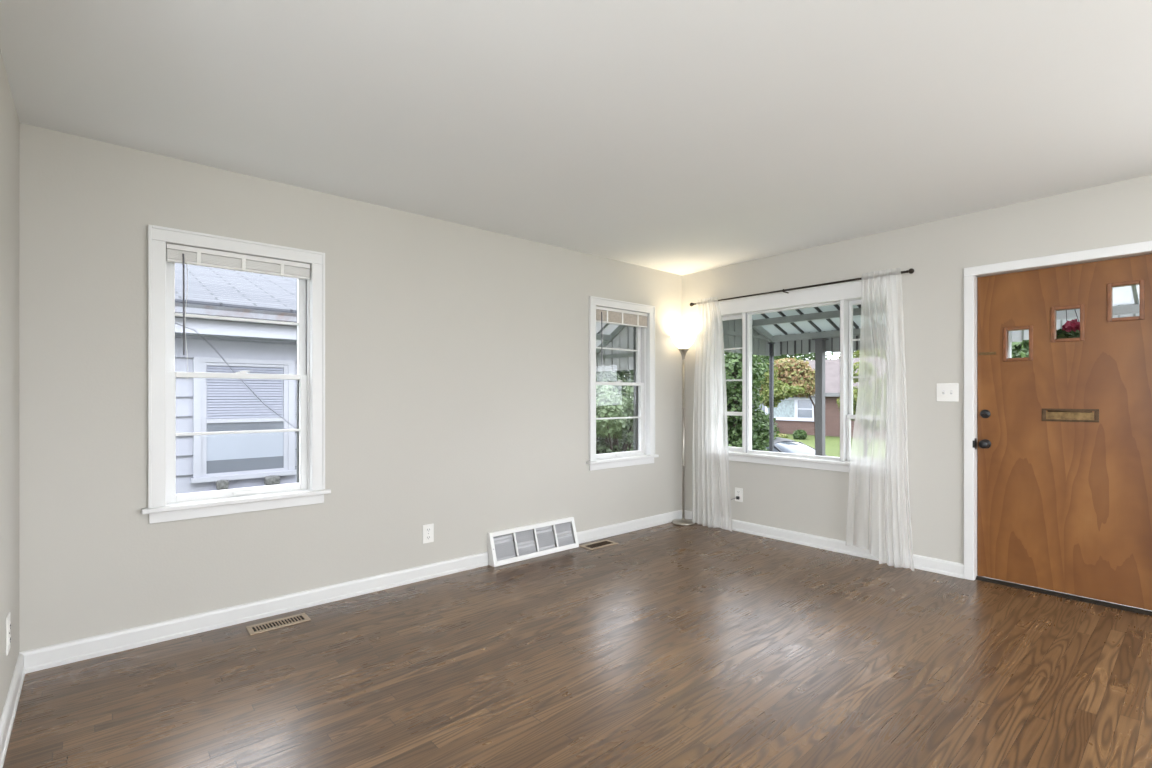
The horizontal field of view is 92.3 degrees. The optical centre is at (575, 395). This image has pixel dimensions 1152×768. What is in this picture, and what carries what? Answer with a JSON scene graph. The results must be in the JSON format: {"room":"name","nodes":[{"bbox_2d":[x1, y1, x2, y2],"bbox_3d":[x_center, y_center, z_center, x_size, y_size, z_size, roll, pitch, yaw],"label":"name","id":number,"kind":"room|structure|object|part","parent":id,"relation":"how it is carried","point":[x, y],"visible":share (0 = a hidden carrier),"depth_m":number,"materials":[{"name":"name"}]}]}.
{"room":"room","nodes":[
{"label":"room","id":0,"kind":"room"},
{"bbox_2d":[0,50,18,718],"bbox_3d":[-1.778,-0.072,1.544,0.160,2.640,2.264,0,0,-41],"label":"wall","id":1,"kind":"structure","parent":0,"point":[9,121],"depth_m":2.13,"materials":[{"name":"beige paint"}]},
{"bbox_2d":[6,612,10,655],"bbox_3d":[-2.147,0.898,2.095,0.010,0.140,0.085,0,0,-41],"label":"wall outlet","id":2,"kind":"object","parent":1,"relation":"attached to","point":[8,622],"visible":1,"depth_m":2.08,"materials":[{"name":"white plastic"}]},
{"bbox_2d":[0,653,24,767],"bbox_3d":[-1.703,1.181,1.596,0.020,0.095,2.245,0,0,-41],"label":"baseboard","id":3,"kind":"structure","parent":1,"relation":"attached to","point":[11,703],"depth_m":2.07,"materials":[{"name":"white wood"}]},
{"bbox_2d":[19,122,681,651],"bbox_3d":[-0.756,-0.072,4.047,4.993,2.640,0.160,0,0,-41],"label":"wall","id":4,"kind":"structure","parent":0,"point":[457,355],"depth_m":3.31,"materials":[{"name":"beige paint"}]},
{"bbox_2d":[141,225,330,523],"bbox_3d":[-1.857,-0.106,3.071,0.882,1.479,0.240,0,0,-41],"label":"window","id":5,"kind":"structure","parent":4,"relation":"in","point":[164,505],"depth_m":2.98,"materials":[{"name":"white wood"}]},
{"bbox_3d":[-1.801,0.565,3.007,0.882,0.024,0.070,0,0,-41],"label":"sill","id":6,"kind":"part","parent":5,"relation":"part of","materials":[{"name":"white wood"}]},
{"bbox_3d":[-1.878,-0.436,3.095,0.680,0.678,0.032,0,0,-41],"label":"sash","id":7,"kind":"part","parent":5,"relation":"part of","materials":[{"name":"white wood"}]},
{"bbox_3d":[-1.853,0.213,3.066,0.680,0.676,0.032,0,0,-41],"label":"sash","id":8,"kind":"part","parent":5,"relation":"part of","materials":[{"name":"white wood"}]},
{"bbox_2d":[166,243,309,374],"bbox_3d":[-1.819,-0.426,3.028,0.680,0.692,0.036,0,0,-41],"label":"window blind","id":9,"kind":"object","parent":5,"relation":"attached to","point":[186,255],"visible":0.99,"depth_m":2.98,"materials":[{"name":"white fabric"}]},
{"bbox_3d":[-2.005,-0.403,2.848,0.014,0.645,0.002,0,0,-41],"label":"lift cord","id":10,"kind":"part","parent":9,"relation":"part of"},
{"bbox_3d":[-1.822,-0.759,3.031,0.680,0.025,0.028,0,0,-41],"label":"head rail","id":11,"kind":"part","parent":9,"relation":"part of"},
{"bbox_3d":[-1.822,-0.691,3.031,0.676,0.013,0.026,0,0,-41],"label":"rail","id":12,"kind":"part","parent":9,"relation":"part of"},
{"bbox_3d":[-1.903,-0.111,3.123,0.688,1.328,0.022,0,0,-41],"label":"storm frame","id":13,"kind":"part","parent":5,"relation":"part of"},
{"bbox_2d":[19,552,487,673],"bbox_3d":[-1.549,1.181,3.234,2.408,0.095,0.020,0,0,-41],"label":"baseboard","id":14,"kind":"structure","parent":4,"relation":"attached to","point":[46,657],"depth_m":2.96,"materials":[{"name":"white wood"}]},
{"bbox_2d":[423,523,433,543],"bbox_3d":[-0.994,0.926,3.726,0.080,0.125,0.010,0,0,-41],"label":"wall outlet","id":15,"kind":"object","parent":4,"relation":"attached to","point":[428,530],"visible":1,"depth_m":3.72,"materials":[{"name":"white plastic"}]},
{"bbox_2d":[596,322,632,371],"bbox_3d":[-0.026,-0.610,5.358,1.190,0.697,0.851,0,0,-41],"label":"awning","id":16,"kind":"object","parent":4,"relation":"attached to","point":[613,335],"visible":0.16,"depth_m":5.67,"materials":[{"name":"metal"}]},
{"bbox_3d":[0.410,-0.414,5.702,0.040,0.035,0.790,0,0,-41],"label":"wing rail","id":17,"kind":"part","parent":16,"relation":"part of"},
{"bbox_2d":[586,296,658,470],"bbox_3d":[0.372,-0.106,5.019,0.882,1.479,0.240,0,0,-41],"label":"window","id":18,"kind":"structure","parent":4,"relation":"in","point":[643,383],"depth_m":5.18,"materials":[{"name":"white wood"}]},
{"bbox_3d":[0.377,0.213,5.014,0.680,0.676,0.032,0,0,-41],"label":"sash","id":19,"kind":"part","parent":18,"relation":"part of","materials":[{"name":"white wood"}]},
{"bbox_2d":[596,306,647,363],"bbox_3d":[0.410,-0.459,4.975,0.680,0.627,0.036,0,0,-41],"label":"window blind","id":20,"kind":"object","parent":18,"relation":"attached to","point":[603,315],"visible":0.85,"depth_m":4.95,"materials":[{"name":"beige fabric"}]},
{"bbox_3d":[0.407,-0.646,4.978,0.676,0.013,0.026,0,0,-41],"label":"rail","id":21,"kind":"part","parent":20,"relation":"part of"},
{"bbox_3d":[0.407,-0.759,4.978,0.680,0.025,0.028,0,0,-41],"label":"head rail","id":22,"kind":"part","parent":20,"relation":"part of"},
{"bbox_3d":[0.428,0.565,4.955,0.882,0.024,0.070,0,0,-41],"label":"sill","id":23,"kind":"part","parent":18,"relation":"part of","materials":[{"name":"white wood"}]},
{"bbox_3d":[0.351,-0.436,5.042,0.680,0.678,0.032,0,0,-41],"label":"sash","id":24,"kind":"part","parent":18,"relation":"part of","materials":[{"name":"white wood"}]},
{"bbox_3d":[0.327,-0.111,5.071,0.688,1.328,0.022,0,0,-41],"label":"storm frame","id":25,"kind":"part","parent":18,"relation":"part of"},
{"bbox_2d":[577,510,681,543],"bbox_3d":[0.519,1.181,5.041,1.445,0.095,0.020,0,0,-41],"label":"baseboard","id":26,"kind":"structure","parent":4,"relation":"attached to","point":[584,536],"depth_m":4.98,"materials":[{"name":"white wood"}]},
{"bbox_2d":[0,0,1151,274],"bbox_3d":[0.310,-1.290,0.580,7.830,0.177,6.665,0,0,-41],"label":"ceiling","id":27,"kind":"structure","parent":0,"point":[680,137],"depth_m":2.31,"materials":[{"name":"white paint"}]},
{"bbox_2d":[3,522,1151,767],"bbox_3d":[0.310,1.288,0.546,7.785,0.120,6.615,0,0,-41],"label":"floor","id":28,"kind":"structure","parent":0,"point":[668,645],"depth_m":2.44,"materials":[{"name":"brown wood"}]},
{"bbox_2d":[245,613,310,634],"bbox_3d":[-1.601,1.225,2.982,0.292,0.006,0.126,0,0,-41],"label":"floor vent","id":29,"kind":"object","parent":28,"relation":"in","point":[299,618],"visible":1,"depth_m":2.97,"materials":[{"name":"beige metal"}]},
{"bbox_2d":[487,517,578,566],"bbox_3d":[-0.310,1.112,4.268,0.812,0.233,0.093,0,0,-41],"label":"wall vent","id":30,"kind":"object","parent":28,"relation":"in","point":[500,545],"visible":1,"depth_m":4.24,"materials":[{"name":"white metal"}]},
{"bbox_3d":[-0.536,1.116,4.089,0.178,0.182,0.058,0,0,-41],"label":"louvre panel","id":31,"kind":"part","parent":30,"relation":"part of","materials":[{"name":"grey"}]},
{"bbox_3d":[-0.392,1.116,4.215,0.178,0.182,0.058,0,0,-41],"label":"louvre panel","id":32,"kind":"part","parent":30,"relation":"part of","materials":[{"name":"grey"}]},
{"bbox_3d":[-0.247,1.116,4.341,0.178,0.182,0.058,0,0,-41],"label":"louvre panel","id":33,"kind":"part","parent":30,"relation":"part of","materials":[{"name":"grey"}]},
{"bbox_3d":[-0.103,1.116,4.467,0.178,0.182,0.058,0,0,-41],"label":"louvre panel","id":34,"kind":"part","parent":30,"relation":"part of","materials":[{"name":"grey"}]},
{"bbox_2d":[580,539,617,549],"bbox_3d":[0.193,1.225,4.565,0.304,0.006,0.146,0,0,-41],"label":"floor vent","id":35,"kind":"object","parent":28,"relation":"in","point":[595,545],"visible":1,"depth_m":4.56,"materials":[{"name":"beige metal"}]},
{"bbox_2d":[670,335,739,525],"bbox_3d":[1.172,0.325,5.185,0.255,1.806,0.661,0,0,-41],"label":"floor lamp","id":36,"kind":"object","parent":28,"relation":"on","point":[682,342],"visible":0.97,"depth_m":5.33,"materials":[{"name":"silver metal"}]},
{"bbox_3d":[1.036,-0.516,5.338,0.252,0.123,0.252,0,0,-41],"label":"lamp shade","id":37,"kind":"part","parent":36,"relation":"part of","materials":[{"name":"white glass"}]},
{"bbox_2d":[682,174,1151,563],"bbox_3d":[3.296,-0.072,3.082,0.160,2.640,6.624,0,0,-41],"label":"wall","id":38,"kind":"structure","parent":0,"point":[817,502],"depth_m":3.92,"materials":[{"name":"beige paint"}]},
{"bbox_2d":[735,487,742,501],"bbox_3d":[1.479,0.898,5.033,0.010,0.125,0.080,0,0,-41],"label":"wall outlet","id":39,"kind":"object","parent":38,"relation":"attached to","point":[738,491],"visible":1,"depth_m":5.03,"materials":[{"name":"white plastic"}]},
{"bbox_2d":[690,268,913,306],"bbox_3d":[1.762,-0.870,4.635,0.107,0.060,1.935,0,0,-41],"label":"curtain rod","id":40,"kind":"object","parent":38,"relation":"attached to","point":[911,270],"visible":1,"depth_m":4.44,"materials":[{"name":"brown metal"}]},
{"bbox_2d":[692,297,731,530],"bbox_3d":[1.260,0.153,5.140,0.051,2.138,0.429,0,0,-41],"label":"sheer curtain","id":41,"kind":"object","parent":40,"relation":"hanging from","point":[717,478],"visible":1,"depth_m":5.16,"materials":[{"name":"white fabric"}]},
{"bbox_2d":[848,267,913,570],"bbox_3d":[2.213,0.153,4.048,0.052,2.138,0.479,0,0,-41],"label":"sheer curtain","id":42,"kind":"object","parent":40,"relation":"hanging from","point":[895,500],"visible":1,"depth_m":4.02,"materials":[{"name":"white fabric"}]},
{"bbox_2d":[705,275,901,475],"bbox_3d":[1.853,-0.145,4.719,0.240,1.477,1.726,0,0,-41],"label":"window","id":43,"kind":"structure","parent":38,"relation":"in","point":[846,294],"depth_m":4.62,"materials":[{"name":"white wood"}]},
{"bbox_3d":[1.477,-0.284,5.197,0.032,0.935,0.310,0,0,-41],"label":"sash","id":44,"kind":"part","parent":43,"relation":"part of","materials":[{"name":"white wood"}]},
{"bbox_3d":[1.448,0.329,5.172,0.032,0.362,0.310,0,0,-41],"label":"sash","id":45,"kind":"part","parent":43,"relation":"part of","materials":[{"name":"white wood"}]},
{"bbox_3d":[1.851,-0.119,4.717,0.045,1.265,0.846,0,0,-41],"label":"sash","id":46,"kind":"part","parent":43,"relation":"part of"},
{"bbox_3d":[1.789,0.525,4.663,0.070,0.024,1.726,0,0,-41],"label":"sill","id":47,"kind":"part","parent":43,"relation":"part of","materials":[{"name":"white wood"}]},
{"bbox_3d":[2.247,0.329,4.257,0.032,0.362,0.310,0,0,-41],"label":"sash","id":48,"kind":"part","parent":43,"relation":"part of","materials":[{"name":"white wood"}]},
{"bbox_3d":[2.276,-0.284,4.282,0.032,0.935,0.310,0,0,-41],"label":"sash","id":49,"kind":"part","parent":43,"relation":"part of","materials":[{"name":"white wood"}]},
{"bbox_2d":[723,302,885,355],"bbox_3d":[2.403,-0.711,4.963,0.966,0.561,1.953,0,0,-41],"label":"awning","id":50,"kind":"object","parent":38,"relation":"attached to","point":[792,332],"visible":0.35,"depth_m":5.51,"materials":[{"name":"metal"}]},
{"bbox_3d":[1.755,-0.621,5.663,0.905,0.035,0.040,0,0,-41],"label":"wing rail","id":51,"kind":"part","parent":50,"relation":"part of","materials":[{"name":"metal"}]},
{"bbox_2d":[685,510,963,578],"bbox_3d":[1.838,1.181,4.615,0.020,0.095,2.357,0,0,-41],"label":"baseboard","id":52,"kind":"structure","parent":38,"relation":"attached to","point":[949,568],"depth_m":4.40,"materials":[{"name":"white wood"}]},
{"bbox_2d":[937,383,958,401],"bbox_3d":[2.550,-0.025,3.802,0.016,0.125,0.130,0,0,-41],"label":"light switch","id":53,"kind":"object","parent":38,"relation":"attached to","point":[946,392],"visible":1,"depth_m":3.80,"materials":[{"name":"white plastic"}]},
{"bbox_2d":[964,241,1151,615],"bbox_3d":[3.009,0.194,3.394,0.182,2.108,1.024,0,0,-41],"label":"door","id":54,"kind":"structure","parent":38,"relation":"in","point":[1058,437],"depth_m":3.41,"materials":[{"name":"brown wood"}]},
{"bbox_3d":[2.668,0.321,3.701,0.072,0.075,0.012,0,0,-41],"label":"strike plate","id":55,"kind":"part","parent":54,"relation":"part of","materials":[{"name":"metal"}]},
{"bbox_3d":[2.708,0.320,3.672,0.070,0.062,0.062,0,0,-41],"label":"knob","id":56,"kind":"part","parent":54,"relation":"part of","materials":[{"name":"black metal"}]},
{"bbox_3d":[2.844,-0.336,3.565,0.013,0.222,0.153,0,0,-41],"label":"pane frame","id":57,"kind":"part","parent":54,"relation":"part of","materials":[{"name":"brown wood"}]},
{"bbox_3d":[3.003,-0.442,3.384,0.013,0.220,0.155,0,0,-41],"label":"pane frame","id":58,"kind":"part","parent":54,"relation":"part of","materials":[{"name":"brown wood"}]},
{"bbox_3d":[3.007,0.095,3.373,0.008,0.008,0.202,0,0,-41],"label":"hinge rod","id":59,"kind":"part","parent":54,"relation":"part of","materials":[{"name":"gold metal"}]},
{"bbox_3d":[3.169,-0.547,3.193,0.013,0.226,0.154,0,0,-41],"label":"pane frame","id":60,"kind":"part","parent":54,"relation":"part of","materials":[{"name":"brown wood"}]},
{"bbox_2d":[1012,285,1138,341],"bbox_3d":[3.721,-0.711,3.457,0.963,0.561,2.030,0,0,-41],"label":"awning","id":61,"kind":"object","parent":38,"relation":"attached to","point":[1126,298],"visible":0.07,"depth_m":3.92,"materials":[{"name":"white"}]},
{"bbox_2d":[1028,309,1079,343],"bbox_3d":[3.358,-0.488,3.806,0.368,0.633,0.380,0,0,25],"label":"hanging basket","id":62,"kind":"object","parent":61,"relation":"hanging from","point":[1070,329],"visible":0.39,"depth_m":3.70,"materials":[{"name":"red plant"}]},
{"label":"outside","id":63,"kind":"structure","parent":0,"visible":0},
{"bbox_2d":[784,434,882,458],"bbox_3d":[18.788,2.428,26.372,87.000,3.600,105.000,0,0,-41],"label":"terrain","id":64,"kind":"structure","parent":63,"point":[832,443],"depth_m":24.63,"materials":[{"name":"green plant"}]},
{"bbox_2d":[596,385,632,453],"bbox_3d":[0.445,0.890,8.625,1.901,2.276,1.834,0,0,-41],"label":"shrub","id":65,"kind":"object","parent":64,"relation":"on","point":[607,402],"visible":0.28,"depth_m":8.36,"materials":[{"name":"green plant"}]},
{"bbox_2d":[596,371,632,448],"bbox_3d":[0.147,0.838,11.115,3.881,2.985,2.379,0,0,-44],"label":"shrub","id":66,"kind":"object","parent":64,"relation":"on","point":[604,376],"visible":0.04,"depth_m":11.01,"materials":[{"name":"green plant"}]},
{"bbox_2d":[598,370,632,447],"bbox_3d":[-0.439,0.065,15.983,9.388,5.117,4.766,0,0,-41],"label":"hedge","id":67,"kind":"object","parent":64,"relation":"on","point":[628,374],"visible":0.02,"depth_m":17.31,"materials":[{"name":"green plant"}]},
{"bbox_2d":[723,352,779,450],"bbox_3d":[3.050,0.481,10.640,1.817,3.594,1.842,0,0,13],"label":"shrub","id":68,"kind":"object","parent":64,"relation":"on","point":[733,361],"visible":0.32,"depth_m":10.31,"materials":[{"name":"green plant"}]},
{"bbox_2d":[775,433,787,437],"bbox_3d":[9.618,2.028,28.516,1.025,0.513,2.802,0,0,-41],"label":"flower bed","id":69,"kind":"object","parent":64,"relation":"on","point":[781,435],"visible":0.16,"depth_m":27.59,"materials":[{"name":"yellow plant"}]},
{"bbox_2d":[760,363,804,408],"bbox_3d":[6.784,0.709,18.377,1.072,3.799,1.595,0,0,-41],"label":"street tree","id":70,"kind":"object","parent":64,"relation":"on","point":[782,390],"visible":0.66,"depth_m":18.34,"materials":[{"name":"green plant"}]},
{"bbox_2d":[755,357,814,430],"bbox_3d":[7.626,0.527,20.229,2.526,3.904,1.831,0,0,28],"label":"street tree","id":71,"kind":"object","parent":64,"relation":"on","point":[800,373],"visible":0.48,"depth_m":19.59,"materials":[{"name":"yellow plant"}]},
{"bbox_2d":[757,352,833,360],"bbox_3d":[17.356,-1.848,45.377,7.243,7.551,7.122,0,0,-41],"label":"tree","id":72,"kind":"object","parent":64,"relation":"on","point":[797,356],"visible":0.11,"depth_m":43.35,"materials":[{"name":"green plant"}]},
{"bbox_2d":[793,429,807,439],"bbox_3d":[10.876,1.932,26.912,0.725,0.631,0.731,0,0,-41],"label":"bush","id":73,"kind":"object","parent":64,"relation":"on","point":[799,434],"visible":0.98,"depth_m":26.71,"materials":[{"name":"green plant"}]},
{"bbox_2d":[752,357,884,438],"bbox_3d":[12.849,0.128,33.931,8.900,4.500,16.700,0,0,-41],"label":"brick house","id":74,"kind":"structure","parent":64,"relation":"on","point":[795,413],"depth_m":28.93,"materials":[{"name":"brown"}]},
{"bbox_2d":[838,349,883,358],"bbox_3d":[21.115,-1.388,39.330,5.038,6.632,6.378,0,0,-41],"label":"tree","id":75,"kind":"object","parent":64,"relation":"on","point":[856,354],"visible":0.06,"depth_m":38.35,"materials":[{"name":"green plant"}]},
{"bbox_2d":[1012,340,1028,357],"bbox_3d":[15.936,-0.727,18.703,4.408,5.311,4.118,0,0,20],"label":"tree","id":76,"kind":"object","parent":64,"relation":"on","point":[1019,349],"visible":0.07,"depth_m":18.02,"materials":[{"name":"green plant"}]},
{"bbox_3d":[3.208,1.578,4.263,1.258,0.500,4.600,0,0,-41],"label":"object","id":77,"kind":"structure","parent":64,"relation":"on","visible":0},
{"bbox_2d":[768,342,774,451],"bbox_3d":[2.097,0.378,5.939,0.070,1.900,0.070,0,0,-41],"label":"porch post","id":78,"kind":"object","parent":77,"relation":"on","point":[771,344],"visible":0.55,"depth_m":5.93,"materials":[{"name":"wood"}]},
{"bbox_2d":[812,338,828,455],"bbox_3d":[2.445,0.378,5.542,0.144,1.900,0.144,0,0,-41],"label":"porch post","id":79,"kind":"object","parent":77,"relation":"on","point":[819,342],"visible":0.54,"depth_m":5.51,"materials":[{"name":"grey wood"}]},
{"bbox_2d":[1008,331,1011,357],"bbox_3d":[3.430,0.378,4.414,0.120,1.900,0.120,0,0,-41],"label":"porch post","id":80,"kind":"object","parent":77,"relation":"on","point":[1009,332],"visible":0.02,"depth_m":4.38,"materials":[{"name":"white wood"}]},
{"bbox_3d":[-5.351,2.183,2.021,10.600,0.190,2.815,0,0,-41],"label":"path","id":81,"kind":"object","parent":64,"relation":"on","visible":0},
{"bbox_2d":[175,263,296,493],"bbox_3d":[-6.427,0.136,5.001,8.900,4.385,4.010,0,0,-41],"label":"house","id":82,"kind":"structure","parent":81,"relation":"on","point":[244,460],"depth_m":5.51,"materials":[{"name":"paint"}]},
{"bbox_2d":[216,480,228,489],"bbox_3d":[-3.438,0.864,5.383,0.103,0.104,0.103,0,0,-41],"label":"stone block","id":83,"kind":"object","parent":82,"relation":"on","point":[220,484],"visible":0.91,"depth_m":5.35,"materials":[{"name":"grey stone"}]},
{"bbox_2d":[207,432,283,460],"bbox_3d":[-3.320,0.498,5.578,0.678,0.260,0.006,0,0,-41],"label":"window pane","id":84,"kind":"object","parent":82,"relation":"hanging from","point":[268,445],"depth_m":5.57,"materials":[{"name":"white glass"}]},
{"bbox_3d":[-3.320,0.243,5.577,0.678,0.040,0.032,0,0,-41],"label":"meeting rail","id":85,"kind":"part","parent":82,"relation":"part of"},
{"bbox_3d":[-3.319,0.510,5.577,0.678,0.495,0.007,0,0,-41],"label":"dark glass","id":86,"kind":"part","parent":82,"relation":"part of","materials":[{"name":"grey glass"}]},
{"bbox_2d":[264,475,279,485],"bbox_3d":[-3.111,0.864,5.671,0.147,0.102,0.102,0,0,-41],"label":"stone block","id":87,"kind":"object","parent":82,"relation":"on","point":[272,479],"visible":0.92,"depth_m":5.63,"materials":[{"name":"grey stone"}]},
{"bbox_2d":[175,323,296,428],"bbox_3d":[-2.103,0.776,4.802,4.055,2.625,0.006,0,0,-41],"label":"cable","id":88,"kind":"object","parent":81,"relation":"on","point":[175,323],"visible":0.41,"depth_m":4.31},
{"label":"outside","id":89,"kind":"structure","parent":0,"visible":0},
{"bbox_3d":[6.136,2.771,15.319,4.600,0.115,105.000,0,0,-41],"label":"trim","id":90,"kind":"structure","parent":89,"visible":0},
{"bbox_2d":[766,437,826,455],"bbox_3d":[5.746,1.951,15.842,2.000,1.524,4.400,0,0,-35],"label":"parked car","id":91,"kind":"object","parent":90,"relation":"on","point":[784,445],"visible":0.05,"depth_m":15.24,"materials":[{"name":"grey paint"}]},
{"bbox_2d":[836,361,884,456],"bbox_3d":[7.901,0.883,14.797,1.226,3.730,1.852,0,0,-41],"label":"street tree","id":92,"kind":"object","parent":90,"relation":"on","point":[859,392],"visible":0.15,"depth_m":14.73,"materials":[{"name":"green plant"}]}
]}

